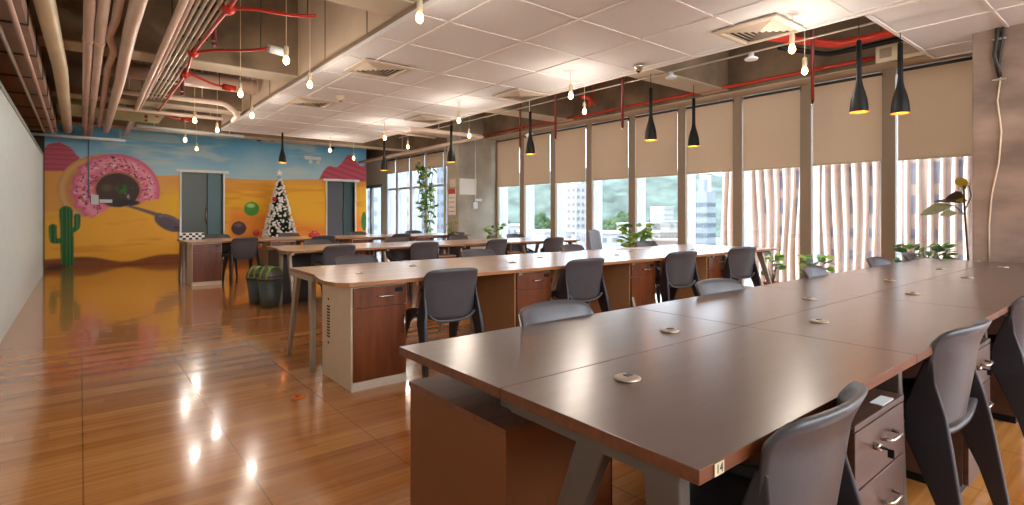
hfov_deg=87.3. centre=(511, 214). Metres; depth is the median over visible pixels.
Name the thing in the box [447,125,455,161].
pendant lamp
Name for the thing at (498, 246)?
plastic chair
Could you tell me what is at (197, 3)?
conduit pipe
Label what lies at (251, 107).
bulb
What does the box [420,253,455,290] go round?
drawer pedestal
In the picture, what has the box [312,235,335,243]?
plastic chair
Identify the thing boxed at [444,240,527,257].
office desk
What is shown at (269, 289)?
tub
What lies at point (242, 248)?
plastic chair
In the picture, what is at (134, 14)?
drain pipe
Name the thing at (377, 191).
block
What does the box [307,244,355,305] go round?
plastic chair
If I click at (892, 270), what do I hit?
office desk
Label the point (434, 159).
roller blind
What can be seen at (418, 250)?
plastic chair
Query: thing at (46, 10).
drain pipe
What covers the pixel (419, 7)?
socket
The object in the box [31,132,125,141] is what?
pipe
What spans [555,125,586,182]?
roller blind
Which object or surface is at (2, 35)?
pipe
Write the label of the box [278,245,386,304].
office desk
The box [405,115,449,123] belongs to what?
ceiling vent
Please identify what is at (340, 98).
smoke detector
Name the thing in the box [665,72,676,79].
ceiling sensor
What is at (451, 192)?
poster
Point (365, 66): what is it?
ceiling vent
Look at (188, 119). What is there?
hose
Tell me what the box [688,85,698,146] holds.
pendant lamp
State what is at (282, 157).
pendant lamp
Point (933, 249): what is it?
floor plant
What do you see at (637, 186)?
window
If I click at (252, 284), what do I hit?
tub
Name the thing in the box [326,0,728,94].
ceiling beam
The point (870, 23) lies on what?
conduit pipe
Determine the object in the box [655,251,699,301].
plastic chair
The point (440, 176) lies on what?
block
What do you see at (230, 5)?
pipe
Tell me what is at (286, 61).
bulb
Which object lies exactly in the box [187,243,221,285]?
base cabinet
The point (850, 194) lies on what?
building
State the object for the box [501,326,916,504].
office desk
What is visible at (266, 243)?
office desk
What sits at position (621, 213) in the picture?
street tree
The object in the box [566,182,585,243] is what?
apartment tower
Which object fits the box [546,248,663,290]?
office desk
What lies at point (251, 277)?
waste bin
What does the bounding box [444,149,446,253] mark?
window
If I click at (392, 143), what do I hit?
ceiling beam
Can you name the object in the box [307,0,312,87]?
bulb
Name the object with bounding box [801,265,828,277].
plastic chair
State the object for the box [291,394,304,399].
floor outlet
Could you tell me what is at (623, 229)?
potted plant
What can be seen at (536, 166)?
roller blind
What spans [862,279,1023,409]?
office desk
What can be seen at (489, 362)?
office desk
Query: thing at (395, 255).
plastic chair
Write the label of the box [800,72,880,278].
window
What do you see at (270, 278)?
waste bin
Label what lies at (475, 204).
wall socket
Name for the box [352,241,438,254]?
office desk
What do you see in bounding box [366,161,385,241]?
wall
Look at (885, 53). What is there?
air duct
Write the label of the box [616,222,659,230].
block
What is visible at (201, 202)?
door
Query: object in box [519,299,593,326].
plastic chair
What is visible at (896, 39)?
pipe
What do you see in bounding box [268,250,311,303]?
base cabinet
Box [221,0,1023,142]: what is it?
ceiling
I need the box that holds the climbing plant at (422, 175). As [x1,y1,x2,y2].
[414,162,439,232]
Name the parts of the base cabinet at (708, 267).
door, drawer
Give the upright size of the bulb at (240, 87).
1.650 m
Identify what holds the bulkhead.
attached to the ceiling
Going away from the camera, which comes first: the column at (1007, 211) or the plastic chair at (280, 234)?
the column at (1007, 211)
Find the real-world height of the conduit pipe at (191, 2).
0.034 m
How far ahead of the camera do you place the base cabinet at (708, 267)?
6.46 m
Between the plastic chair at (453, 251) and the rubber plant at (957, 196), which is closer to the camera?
the rubber plant at (957, 196)
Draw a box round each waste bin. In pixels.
[245,265,263,303]
[257,266,282,308]
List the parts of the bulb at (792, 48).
bulb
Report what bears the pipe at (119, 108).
hanging from the ceiling
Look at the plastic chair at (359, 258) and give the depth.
5.13 m
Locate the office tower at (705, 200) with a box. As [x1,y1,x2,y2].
[696,179,715,244]
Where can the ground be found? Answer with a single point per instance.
(718, 239)
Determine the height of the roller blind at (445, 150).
0.465 m
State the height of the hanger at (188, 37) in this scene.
1.224 m
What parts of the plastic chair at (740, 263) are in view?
leg, seat, backrest, leg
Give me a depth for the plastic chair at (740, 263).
6.48 m
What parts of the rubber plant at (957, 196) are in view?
stem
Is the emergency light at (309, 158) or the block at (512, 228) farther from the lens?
the block at (512, 228)
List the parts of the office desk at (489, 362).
support rail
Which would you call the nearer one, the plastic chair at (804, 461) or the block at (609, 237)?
the plastic chair at (804, 461)
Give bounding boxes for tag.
[870,395,893,405]
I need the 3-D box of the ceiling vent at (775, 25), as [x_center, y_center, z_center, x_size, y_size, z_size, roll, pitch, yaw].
[2.391,-1.776,5.196,0.620,0.026,0.620,0,0,-39]
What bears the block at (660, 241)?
on the ground
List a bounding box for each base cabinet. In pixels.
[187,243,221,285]
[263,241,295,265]
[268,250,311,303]
[322,283,406,392]
[342,238,372,254]
[409,374,611,504]
[410,237,433,240]
[477,270,551,331]
[590,261,655,313]
[674,255,725,299]
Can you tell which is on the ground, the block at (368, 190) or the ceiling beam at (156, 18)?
the block at (368, 190)
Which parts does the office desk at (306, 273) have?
leg, leg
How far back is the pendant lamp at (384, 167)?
11.98 m
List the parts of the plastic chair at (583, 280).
leg, leg, seat, backrest, leg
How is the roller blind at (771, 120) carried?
attached to the window at (742, 180)
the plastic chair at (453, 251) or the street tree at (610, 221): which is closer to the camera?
the plastic chair at (453, 251)
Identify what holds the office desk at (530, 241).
on the floor
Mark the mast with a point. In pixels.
(702, 175)
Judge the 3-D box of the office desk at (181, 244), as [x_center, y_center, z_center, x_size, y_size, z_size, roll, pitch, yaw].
[-5.478,0.820,10.181,1.427,0.760,0.687,0,0,-39]
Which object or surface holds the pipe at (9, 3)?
attached to the duct at (9, 78)
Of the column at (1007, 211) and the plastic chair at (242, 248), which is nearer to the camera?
the column at (1007, 211)
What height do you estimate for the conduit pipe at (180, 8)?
0.068 m
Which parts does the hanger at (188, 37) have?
rod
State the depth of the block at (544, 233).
135.13 m
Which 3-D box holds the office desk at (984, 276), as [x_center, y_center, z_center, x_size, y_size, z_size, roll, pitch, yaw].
[3.569,0.820,3.921,1.237,0.760,0.577,0,0,-39]
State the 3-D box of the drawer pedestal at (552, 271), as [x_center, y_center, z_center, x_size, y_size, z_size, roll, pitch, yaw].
[0.837,0.911,9.984,0.380,0.578,0.510,0,0,-39]
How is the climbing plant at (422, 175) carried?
on the floor
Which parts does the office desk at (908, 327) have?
leg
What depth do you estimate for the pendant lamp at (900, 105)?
5.25 m
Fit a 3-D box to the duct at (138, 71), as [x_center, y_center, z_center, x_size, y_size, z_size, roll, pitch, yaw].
[-5.032,-2.540,8.209,2.050,1.120,0.240,0,0,-39]
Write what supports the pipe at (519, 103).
hanging from the ceiling
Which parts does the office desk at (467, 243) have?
leg, leg, support rail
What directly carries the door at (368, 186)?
in the wall at (374, 175)
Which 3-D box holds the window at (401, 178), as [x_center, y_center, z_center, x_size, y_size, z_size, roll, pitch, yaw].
[-3.344,-0.180,17.190,0.340,3.360,0.970,0,0,-39]
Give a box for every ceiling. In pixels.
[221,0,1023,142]
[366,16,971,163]
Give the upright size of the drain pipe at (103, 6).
0.104 m
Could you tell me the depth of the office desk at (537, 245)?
10.28 m
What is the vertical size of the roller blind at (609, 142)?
1.139 m
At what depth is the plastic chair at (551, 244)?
9.24 m
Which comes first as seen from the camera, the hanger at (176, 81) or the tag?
the tag
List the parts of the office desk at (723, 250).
leg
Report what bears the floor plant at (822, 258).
on the floor
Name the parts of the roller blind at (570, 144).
rail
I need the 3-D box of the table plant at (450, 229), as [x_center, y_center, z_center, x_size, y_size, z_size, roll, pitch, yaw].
[-1.323,0.390,11.910,0.300,0.521,0.298,0,0,-16]
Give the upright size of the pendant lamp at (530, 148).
2.104 m
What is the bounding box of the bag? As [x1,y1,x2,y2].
[308,231,319,236]
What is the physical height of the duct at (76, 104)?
0.500 m
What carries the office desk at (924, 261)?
on the floor
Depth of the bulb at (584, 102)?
7.73 m
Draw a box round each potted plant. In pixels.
[482,223,506,238]
[614,223,655,247]
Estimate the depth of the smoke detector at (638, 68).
6.38 m
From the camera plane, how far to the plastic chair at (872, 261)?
4.89 m
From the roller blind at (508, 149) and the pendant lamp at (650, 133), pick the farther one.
the roller blind at (508, 149)
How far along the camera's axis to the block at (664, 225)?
232.97 m
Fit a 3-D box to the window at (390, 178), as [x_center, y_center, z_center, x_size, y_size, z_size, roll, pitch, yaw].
[-3.876,-0.180,17.853,0.340,3.360,0.770,0,0,-39]
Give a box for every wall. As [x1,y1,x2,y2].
[30,130,353,267]
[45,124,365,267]
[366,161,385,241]
[366,189,366,232]
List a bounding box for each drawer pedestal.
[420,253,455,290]
[507,250,520,254]
[540,248,553,280]
[741,388,903,504]
[902,337,993,492]
[987,312,1017,423]
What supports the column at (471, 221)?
on the floor
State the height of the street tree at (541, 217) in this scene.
29.563 m
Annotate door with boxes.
[176,169,228,261]
[323,178,359,243]
[366,185,370,234]
[371,184,381,242]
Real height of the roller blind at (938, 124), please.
1.145 m
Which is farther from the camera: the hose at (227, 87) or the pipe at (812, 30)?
the hose at (227, 87)
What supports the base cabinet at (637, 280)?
on the floor
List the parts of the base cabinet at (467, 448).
door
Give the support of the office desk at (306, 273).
on the floor
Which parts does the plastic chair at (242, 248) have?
leg, leg, seat, backrest, leg, leg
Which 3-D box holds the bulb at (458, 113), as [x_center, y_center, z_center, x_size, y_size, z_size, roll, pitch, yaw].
[-0.838,-1.620,8.476,0.060,0.340,0.058,0,0,-39]
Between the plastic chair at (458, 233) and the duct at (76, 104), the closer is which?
the duct at (76, 104)
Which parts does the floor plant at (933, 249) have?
stem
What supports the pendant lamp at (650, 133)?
hanging from the ceiling
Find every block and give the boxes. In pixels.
[367,189,369,234]
[374,159,409,242]
[421,153,443,252]
[508,224,519,233]
[516,229,573,252]
[576,230,628,247]
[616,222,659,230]
[646,230,677,240]
[649,206,673,222]
[650,238,677,245]
[659,221,677,230]
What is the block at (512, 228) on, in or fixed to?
on the ground
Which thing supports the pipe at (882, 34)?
attached to the column at (1007, 211)
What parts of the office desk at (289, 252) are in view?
leg, leg, support rail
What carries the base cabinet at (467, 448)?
on the floor
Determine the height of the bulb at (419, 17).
1.650 m
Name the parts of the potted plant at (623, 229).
stem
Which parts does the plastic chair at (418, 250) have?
leg, backrest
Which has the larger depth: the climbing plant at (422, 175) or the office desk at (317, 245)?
the climbing plant at (422, 175)
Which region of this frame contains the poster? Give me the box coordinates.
[448,189,455,214]
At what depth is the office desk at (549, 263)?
4.98 m
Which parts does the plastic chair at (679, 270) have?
leg, leg, seat, backrest, leg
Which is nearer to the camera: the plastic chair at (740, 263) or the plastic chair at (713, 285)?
the plastic chair at (713, 285)
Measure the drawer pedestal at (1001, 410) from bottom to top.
0.618 m
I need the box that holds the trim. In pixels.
[0,81,42,274]
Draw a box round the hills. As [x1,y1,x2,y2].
[369,167,721,236]
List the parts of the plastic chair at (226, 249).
backrest, leg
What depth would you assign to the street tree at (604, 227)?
285.78 m
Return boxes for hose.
[155,115,190,121]
[181,68,235,91]
[187,0,283,57]
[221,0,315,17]
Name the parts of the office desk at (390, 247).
leg, support rail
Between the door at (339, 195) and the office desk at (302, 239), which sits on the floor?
the office desk at (302, 239)
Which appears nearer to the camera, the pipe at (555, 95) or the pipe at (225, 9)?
the pipe at (225, 9)
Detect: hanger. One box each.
[149,62,177,82]
[171,0,207,41]
[186,0,225,13]
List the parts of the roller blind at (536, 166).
rail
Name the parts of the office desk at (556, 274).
leg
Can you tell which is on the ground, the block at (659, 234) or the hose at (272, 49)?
the block at (659, 234)
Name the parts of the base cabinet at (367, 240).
drawer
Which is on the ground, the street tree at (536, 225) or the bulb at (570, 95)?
the street tree at (536, 225)
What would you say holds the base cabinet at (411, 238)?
on the floor
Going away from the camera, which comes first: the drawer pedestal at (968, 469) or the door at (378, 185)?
the drawer pedestal at (968, 469)
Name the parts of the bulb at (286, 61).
cord, bulb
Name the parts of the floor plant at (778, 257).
stem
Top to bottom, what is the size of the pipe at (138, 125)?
1.350 m
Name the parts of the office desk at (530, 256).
leg, leg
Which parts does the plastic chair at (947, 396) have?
leg, leg, seat, backrest, leg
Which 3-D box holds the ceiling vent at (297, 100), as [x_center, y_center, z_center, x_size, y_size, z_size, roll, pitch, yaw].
[-3.197,-1.776,8.504,0.620,0.026,0.620,0,0,-39]
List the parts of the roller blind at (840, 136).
rail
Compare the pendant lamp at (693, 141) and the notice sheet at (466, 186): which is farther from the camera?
the notice sheet at (466, 186)
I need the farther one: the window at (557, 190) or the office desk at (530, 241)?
the window at (557, 190)
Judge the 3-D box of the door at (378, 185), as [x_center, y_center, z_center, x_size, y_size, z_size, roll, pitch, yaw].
[-4.699,0.075,18.616,0.145,2.250,0.900,0,0,-39]
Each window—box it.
[386,158,395,233]
[396,156,409,233]
[410,153,424,230]
[425,150,443,239]
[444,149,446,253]
[496,136,518,237]
[520,131,549,250]
[550,124,585,244]
[586,117,628,249]
[629,108,677,246]
[678,98,732,244]
[733,86,799,287]
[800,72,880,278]
[881,55,971,262]
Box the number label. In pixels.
[714,460,723,476]
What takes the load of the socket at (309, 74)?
attached to the bulb at (309, 84)
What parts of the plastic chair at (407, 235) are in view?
backrest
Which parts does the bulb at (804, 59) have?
bulb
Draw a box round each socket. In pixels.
[238,82,242,90]
[284,46,288,55]
[308,72,311,80]
[416,0,422,11]
[473,140,481,208]
[789,33,794,43]
[802,57,806,66]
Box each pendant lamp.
[278,133,285,162]
[381,139,387,170]
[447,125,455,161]
[525,100,534,154]
[645,74,656,140]
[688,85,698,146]
[849,17,868,113]
[890,33,909,114]
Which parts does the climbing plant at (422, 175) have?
stem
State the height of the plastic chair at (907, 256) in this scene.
0.821 m
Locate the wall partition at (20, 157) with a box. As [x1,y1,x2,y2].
[0,89,41,342]
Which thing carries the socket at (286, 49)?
attached to the bulb at (286, 61)
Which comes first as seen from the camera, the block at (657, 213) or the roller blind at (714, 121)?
the roller blind at (714, 121)
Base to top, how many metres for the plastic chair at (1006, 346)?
0.821 m
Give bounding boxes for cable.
[988,26,1006,260]
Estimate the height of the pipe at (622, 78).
1.900 m
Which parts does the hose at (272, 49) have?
hanger rod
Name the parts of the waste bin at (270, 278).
lid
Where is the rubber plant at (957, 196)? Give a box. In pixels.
[920,177,971,259]
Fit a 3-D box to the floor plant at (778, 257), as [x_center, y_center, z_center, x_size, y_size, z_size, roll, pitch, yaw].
[3.709,0.861,7.604,0.367,0.679,0.377,0,0,-39]
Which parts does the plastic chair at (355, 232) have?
backrest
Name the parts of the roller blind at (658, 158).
rail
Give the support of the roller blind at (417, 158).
attached to the window at (415, 222)
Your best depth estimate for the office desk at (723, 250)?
7.21 m
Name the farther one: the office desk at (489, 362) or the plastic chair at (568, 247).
the plastic chair at (568, 247)
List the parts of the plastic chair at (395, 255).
backrest, seat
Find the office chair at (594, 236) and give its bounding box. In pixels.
[588,230,601,249]
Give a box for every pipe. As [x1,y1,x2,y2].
[0,24,44,131]
[4,0,53,133]
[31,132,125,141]
[33,0,71,133]
[82,0,96,135]
[87,0,110,136]
[97,0,124,127]
[103,0,147,132]
[108,70,239,122]
[117,104,222,120]
[122,0,188,136]
[126,0,194,135]
[137,123,243,137]
[147,0,200,98]
[149,0,208,98]
[153,0,215,99]
[157,0,222,99]
[157,0,236,111]
[161,0,230,100]
[358,126,482,163]
[386,130,435,138]
[399,22,874,137]
[483,56,875,135]
[519,103,520,149]
[554,94,556,140]
[621,77,624,129]
[766,30,895,47]
[777,37,902,56]
[810,28,814,104]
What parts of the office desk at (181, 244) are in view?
leg, leg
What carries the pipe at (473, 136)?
hanging from the ceiling
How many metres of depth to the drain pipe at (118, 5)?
5.92 m
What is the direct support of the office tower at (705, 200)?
on the ground
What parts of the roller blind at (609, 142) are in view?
rail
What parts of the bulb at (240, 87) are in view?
cord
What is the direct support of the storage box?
on the office desk at (181, 244)
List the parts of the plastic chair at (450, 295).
leg, leg, seat, backrest, leg, leg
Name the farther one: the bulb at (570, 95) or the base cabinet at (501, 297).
the bulb at (570, 95)
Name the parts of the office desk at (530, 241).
leg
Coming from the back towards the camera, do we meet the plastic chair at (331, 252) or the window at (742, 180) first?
the window at (742, 180)
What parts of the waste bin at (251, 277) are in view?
lid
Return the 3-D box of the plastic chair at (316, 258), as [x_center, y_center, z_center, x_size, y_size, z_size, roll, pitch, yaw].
[-2.911,0.790,8.227,0.526,0.821,0.555,0,0,-43]
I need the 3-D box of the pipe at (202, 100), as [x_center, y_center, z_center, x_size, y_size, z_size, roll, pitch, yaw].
[-5.598,-2.378,8.947,1.894,1.444,0.450,0,0,-39]
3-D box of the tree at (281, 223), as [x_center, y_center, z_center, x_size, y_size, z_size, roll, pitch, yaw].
[-6.204,-0.005,14.335,0.992,2.410,1.014,0,0,-20]
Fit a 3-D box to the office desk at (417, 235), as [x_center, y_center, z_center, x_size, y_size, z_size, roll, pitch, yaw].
[-1.703,0.820,12.333,1.427,0.760,0.687,0,0,-39]
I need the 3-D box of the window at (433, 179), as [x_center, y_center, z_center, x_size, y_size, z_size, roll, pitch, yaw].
[-2.121,-0.180,15.671,0.340,3.360,1.070,0,0,-39]
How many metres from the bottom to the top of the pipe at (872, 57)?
0.051 m
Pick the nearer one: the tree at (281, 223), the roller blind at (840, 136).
the roller blind at (840, 136)
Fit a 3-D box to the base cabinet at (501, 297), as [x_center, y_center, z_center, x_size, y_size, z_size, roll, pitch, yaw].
[0.026,0.840,4.857,0.410,0.720,0.604,0,0,-39]
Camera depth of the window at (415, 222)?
16.68 m
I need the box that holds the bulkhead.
[220,0,428,127]
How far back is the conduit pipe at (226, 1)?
6.46 m
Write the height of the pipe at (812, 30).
1.850 m
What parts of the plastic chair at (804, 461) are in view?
seat, leg, leg, backrest, leg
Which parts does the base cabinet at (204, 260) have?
drawer, door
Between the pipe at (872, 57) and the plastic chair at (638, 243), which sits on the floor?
the plastic chair at (638, 243)
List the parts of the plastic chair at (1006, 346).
leg, backrest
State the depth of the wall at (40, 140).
12.08 m
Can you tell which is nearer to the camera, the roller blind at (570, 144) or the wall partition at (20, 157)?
the wall partition at (20, 157)
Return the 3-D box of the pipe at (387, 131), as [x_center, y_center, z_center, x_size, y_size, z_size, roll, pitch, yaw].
[-2.128,-2.385,11.379,1.151,1.430,0.060,0,0,-39]
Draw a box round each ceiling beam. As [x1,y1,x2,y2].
[2,46,452,137]
[12,96,413,151]
[29,0,573,122]
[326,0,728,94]
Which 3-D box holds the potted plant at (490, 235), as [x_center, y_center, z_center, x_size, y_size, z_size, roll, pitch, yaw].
[-0.390,0.693,12.385,0.548,1.014,0.533,0,0,-39]
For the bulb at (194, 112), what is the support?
hanging from the ceiling
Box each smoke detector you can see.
[336,95,344,101]
[633,64,643,72]
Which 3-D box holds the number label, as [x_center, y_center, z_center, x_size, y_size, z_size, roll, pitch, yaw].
[0.380,0.464,0.983,0.032,0.023,0.002,0,0,-39]
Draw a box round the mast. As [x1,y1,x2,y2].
[700,173,710,191]
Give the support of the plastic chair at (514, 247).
on the floor
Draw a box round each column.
[447,112,495,248]
[972,23,1023,262]
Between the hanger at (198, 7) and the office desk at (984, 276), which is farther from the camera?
the hanger at (198, 7)
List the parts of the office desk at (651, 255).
leg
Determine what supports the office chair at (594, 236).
on the floor
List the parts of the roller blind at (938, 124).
rail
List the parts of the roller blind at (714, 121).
rail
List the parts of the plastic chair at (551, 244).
backrest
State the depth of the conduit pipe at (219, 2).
5.72 m
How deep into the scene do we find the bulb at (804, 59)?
5.54 m
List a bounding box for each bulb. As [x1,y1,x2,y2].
[193,69,196,122]
[195,112,197,150]
[215,90,218,132]
[238,0,242,96]
[250,106,253,117]
[283,0,289,64]
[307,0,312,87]
[416,0,423,22]
[457,112,460,122]
[568,72,572,98]
[582,87,585,114]
[788,15,795,53]
[802,31,807,74]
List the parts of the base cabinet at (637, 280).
drawer, door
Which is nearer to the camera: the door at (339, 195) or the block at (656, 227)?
the door at (339, 195)
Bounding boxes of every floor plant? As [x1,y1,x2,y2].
[760,252,789,284]
[797,254,836,273]
[892,242,958,262]
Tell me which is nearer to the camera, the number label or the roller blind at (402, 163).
the number label
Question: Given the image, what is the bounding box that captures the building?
[721,156,971,285]
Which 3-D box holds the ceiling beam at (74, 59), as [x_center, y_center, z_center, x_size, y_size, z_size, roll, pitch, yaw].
[-4.551,-2.493,10.482,9.250,1.215,0.420,0,0,-39]
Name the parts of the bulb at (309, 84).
cord, bulb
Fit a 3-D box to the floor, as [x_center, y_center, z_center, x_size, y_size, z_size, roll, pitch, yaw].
[-2.220,1.325,8.224,10.050,0.250,22.800,0,0,-39]
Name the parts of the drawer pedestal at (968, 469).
drawer, drawer, handle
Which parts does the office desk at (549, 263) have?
leg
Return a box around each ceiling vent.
[284,96,336,107]
[344,58,412,78]
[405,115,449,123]
[491,88,549,101]
[712,13,806,45]
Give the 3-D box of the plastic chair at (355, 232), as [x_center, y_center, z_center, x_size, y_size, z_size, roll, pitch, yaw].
[-3.423,0.790,12.230,0.526,0.821,0.555,0,0,-44]
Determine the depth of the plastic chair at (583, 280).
4.75 m
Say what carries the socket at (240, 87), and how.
attached to the bulb at (240, 87)
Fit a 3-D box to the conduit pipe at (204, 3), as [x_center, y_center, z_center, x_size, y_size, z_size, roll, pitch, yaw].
[-3.187,-1.860,5.329,0.032,0.028,8.300,0,0,-39]
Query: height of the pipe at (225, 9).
1.320 m
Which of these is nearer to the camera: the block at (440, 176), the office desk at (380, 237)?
the office desk at (380, 237)
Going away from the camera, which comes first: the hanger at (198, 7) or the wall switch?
the hanger at (198, 7)
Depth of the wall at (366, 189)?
20.23 m
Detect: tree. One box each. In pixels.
[259,170,296,248]
[534,212,549,228]
[534,221,540,228]
[602,224,615,229]
[605,217,620,229]
[616,210,625,218]
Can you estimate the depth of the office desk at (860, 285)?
3.53 m
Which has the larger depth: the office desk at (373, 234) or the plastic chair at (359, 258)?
the office desk at (373, 234)
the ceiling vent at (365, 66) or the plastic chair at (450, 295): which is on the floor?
the plastic chair at (450, 295)
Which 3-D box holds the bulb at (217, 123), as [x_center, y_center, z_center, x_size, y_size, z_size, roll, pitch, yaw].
[-5.179,-2.275,9.438,0.060,1.650,0.058,0,0,-39]
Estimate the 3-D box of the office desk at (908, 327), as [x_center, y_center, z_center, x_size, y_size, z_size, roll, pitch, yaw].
[1.617,0.820,2.351,1.267,0.760,0.577,0,0,-39]
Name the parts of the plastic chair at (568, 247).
leg, backrest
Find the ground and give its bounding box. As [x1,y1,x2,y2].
[716,237,720,245]
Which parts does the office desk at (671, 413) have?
leg, leg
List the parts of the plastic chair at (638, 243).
backrest, leg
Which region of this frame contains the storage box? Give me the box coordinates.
[178,232,204,239]
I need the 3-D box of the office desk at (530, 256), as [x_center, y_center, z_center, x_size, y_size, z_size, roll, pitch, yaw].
[0.018,0.820,5.734,1.497,0.760,0.707,0,0,-39]
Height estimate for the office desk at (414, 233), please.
0.760 m
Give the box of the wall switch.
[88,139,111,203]
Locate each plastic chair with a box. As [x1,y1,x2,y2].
[205,234,237,276]
[222,237,260,285]
[278,233,300,244]
[303,239,331,265]
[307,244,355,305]
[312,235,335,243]
[334,254,378,264]
[349,231,376,257]
[381,233,410,261]
[382,237,419,286]
[405,230,421,233]
[406,267,484,377]
[408,242,438,300]
[439,232,464,257]
[449,235,469,257]
[461,249,494,284]
[485,239,507,254]
[506,234,535,253]
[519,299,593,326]
[541,237,563,270]
[551,258,609,311]
[556,244,588,304]
[636,241,659,302]
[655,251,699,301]
[689,381,867,504]
[695,278,744,295]
[721,246,761,286]
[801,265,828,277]
[866,257,891,266]
[901,252,919,260]
[902,318,1009,504]
[987,295,1023,436]
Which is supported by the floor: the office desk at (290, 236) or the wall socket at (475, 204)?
the office desk at (290, 236)
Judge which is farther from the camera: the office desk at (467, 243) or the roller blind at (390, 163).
the roller blind at (390, 163)
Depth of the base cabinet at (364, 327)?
3.76 m
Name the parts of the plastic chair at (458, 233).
backrest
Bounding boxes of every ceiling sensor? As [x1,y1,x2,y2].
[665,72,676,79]
[744,52,757,61]
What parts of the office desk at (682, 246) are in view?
leg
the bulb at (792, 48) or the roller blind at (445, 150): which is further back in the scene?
the roller blind at (445, 150)
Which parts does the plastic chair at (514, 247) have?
backrest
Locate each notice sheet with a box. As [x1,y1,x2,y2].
[450,179,455,186]
[459,178,474,194]
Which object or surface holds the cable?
attached to the column at (1007, 211)
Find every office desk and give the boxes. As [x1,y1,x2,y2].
[177,237,261,282]
[182,238,277,244]
[261,236,339,265]
[266,243,360,250]
[269,236,352,241]
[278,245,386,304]
[287,259,474,370]
[314,264,520,286]
[334,234,392,243]
[341,235,416,239]
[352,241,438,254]
[371,242,464,261]
[399,307,742,409]
[411,233,446,239]
[412,234,470,237]
[431,239,493,253]
[438,252,582,334]
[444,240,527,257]
[475,256,635,326]
[492,237,545,252]
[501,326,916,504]
[508,239,579,253]
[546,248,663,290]
[591,250,715,307]
[630,244,721,299]
[633,286,859,325]
[673,246,775,284]
[746,296,999,504]
[762,273,926,296]
[839,264,969,278]
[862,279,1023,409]
[892,258,993,267]
[929,268,1023,286]
[973,262,1023,270]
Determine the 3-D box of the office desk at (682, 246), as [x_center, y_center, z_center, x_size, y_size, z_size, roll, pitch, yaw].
[2.356,0.820,7.615,1.497,0.760,0.707,0,0,-39]
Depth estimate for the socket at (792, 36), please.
4.80 m
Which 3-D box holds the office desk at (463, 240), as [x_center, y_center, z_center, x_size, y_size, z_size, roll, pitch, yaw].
[-0.853,0.820,9.513,1.297,0.760,0.687,0,0,-39]
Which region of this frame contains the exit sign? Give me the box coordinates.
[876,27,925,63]
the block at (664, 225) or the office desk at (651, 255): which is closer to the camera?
the office desk at (651, 255)
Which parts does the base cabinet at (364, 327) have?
drawer, door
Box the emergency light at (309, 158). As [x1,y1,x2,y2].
[304,156,320,163]
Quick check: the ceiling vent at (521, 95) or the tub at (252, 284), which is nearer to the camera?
the tub at (252, 284)
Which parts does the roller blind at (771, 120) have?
rail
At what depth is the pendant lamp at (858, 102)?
5.19 m
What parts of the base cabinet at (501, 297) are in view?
drawer, door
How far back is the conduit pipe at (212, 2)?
5.75 m
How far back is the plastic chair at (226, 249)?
10.60 m
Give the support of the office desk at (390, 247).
on the floor
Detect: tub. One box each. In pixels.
[246,279,259,303]
[258,279,282,308]
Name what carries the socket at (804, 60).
attached to the bulb at (804, 59)
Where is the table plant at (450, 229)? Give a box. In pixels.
[446,221,458,235]
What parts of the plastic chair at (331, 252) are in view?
leg, backrest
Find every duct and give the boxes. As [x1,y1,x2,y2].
[0,0,56,131]
[56,97,165,122]
[101,58,256,94]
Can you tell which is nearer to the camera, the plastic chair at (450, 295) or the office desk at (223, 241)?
the plastic chair at (450, 295)
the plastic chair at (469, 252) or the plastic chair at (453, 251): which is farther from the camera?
the plastic chair at (453, 251)
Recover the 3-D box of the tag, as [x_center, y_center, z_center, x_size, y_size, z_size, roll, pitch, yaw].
[1.154,0.580,1.676,0.100,0.003,0.035,0,0,-39]
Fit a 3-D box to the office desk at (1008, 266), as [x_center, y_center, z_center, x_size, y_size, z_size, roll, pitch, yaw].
[4.449,0.820,4.630,1.017,0.760,0.577,0,0,-39]
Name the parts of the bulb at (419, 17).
bulb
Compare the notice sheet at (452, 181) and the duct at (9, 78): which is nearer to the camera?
the duct at (9, 78)
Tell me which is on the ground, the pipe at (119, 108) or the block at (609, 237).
the block at (609, 237)
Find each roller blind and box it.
[386,159,395,173]
[397,156,409,172]
[411,154,424,170]
[426,150,443,168]
[445,150,446,165]
[497,137,519,186]
[524,131,550,184]
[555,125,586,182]
[592,117,628,180]
[635,109,677,177]
[686,99,733,173]
[743,87,800,170]
[813,72,882,165]
[898,57,971,160]
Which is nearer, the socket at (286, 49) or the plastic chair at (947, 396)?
the plastic chair at (947, 396)
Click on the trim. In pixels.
(2, 88)
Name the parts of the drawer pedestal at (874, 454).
drawer, drawer, handle, handle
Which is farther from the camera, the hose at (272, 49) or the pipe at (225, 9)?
the hose at (272, 49)
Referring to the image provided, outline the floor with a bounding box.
[0,251,1023,504]

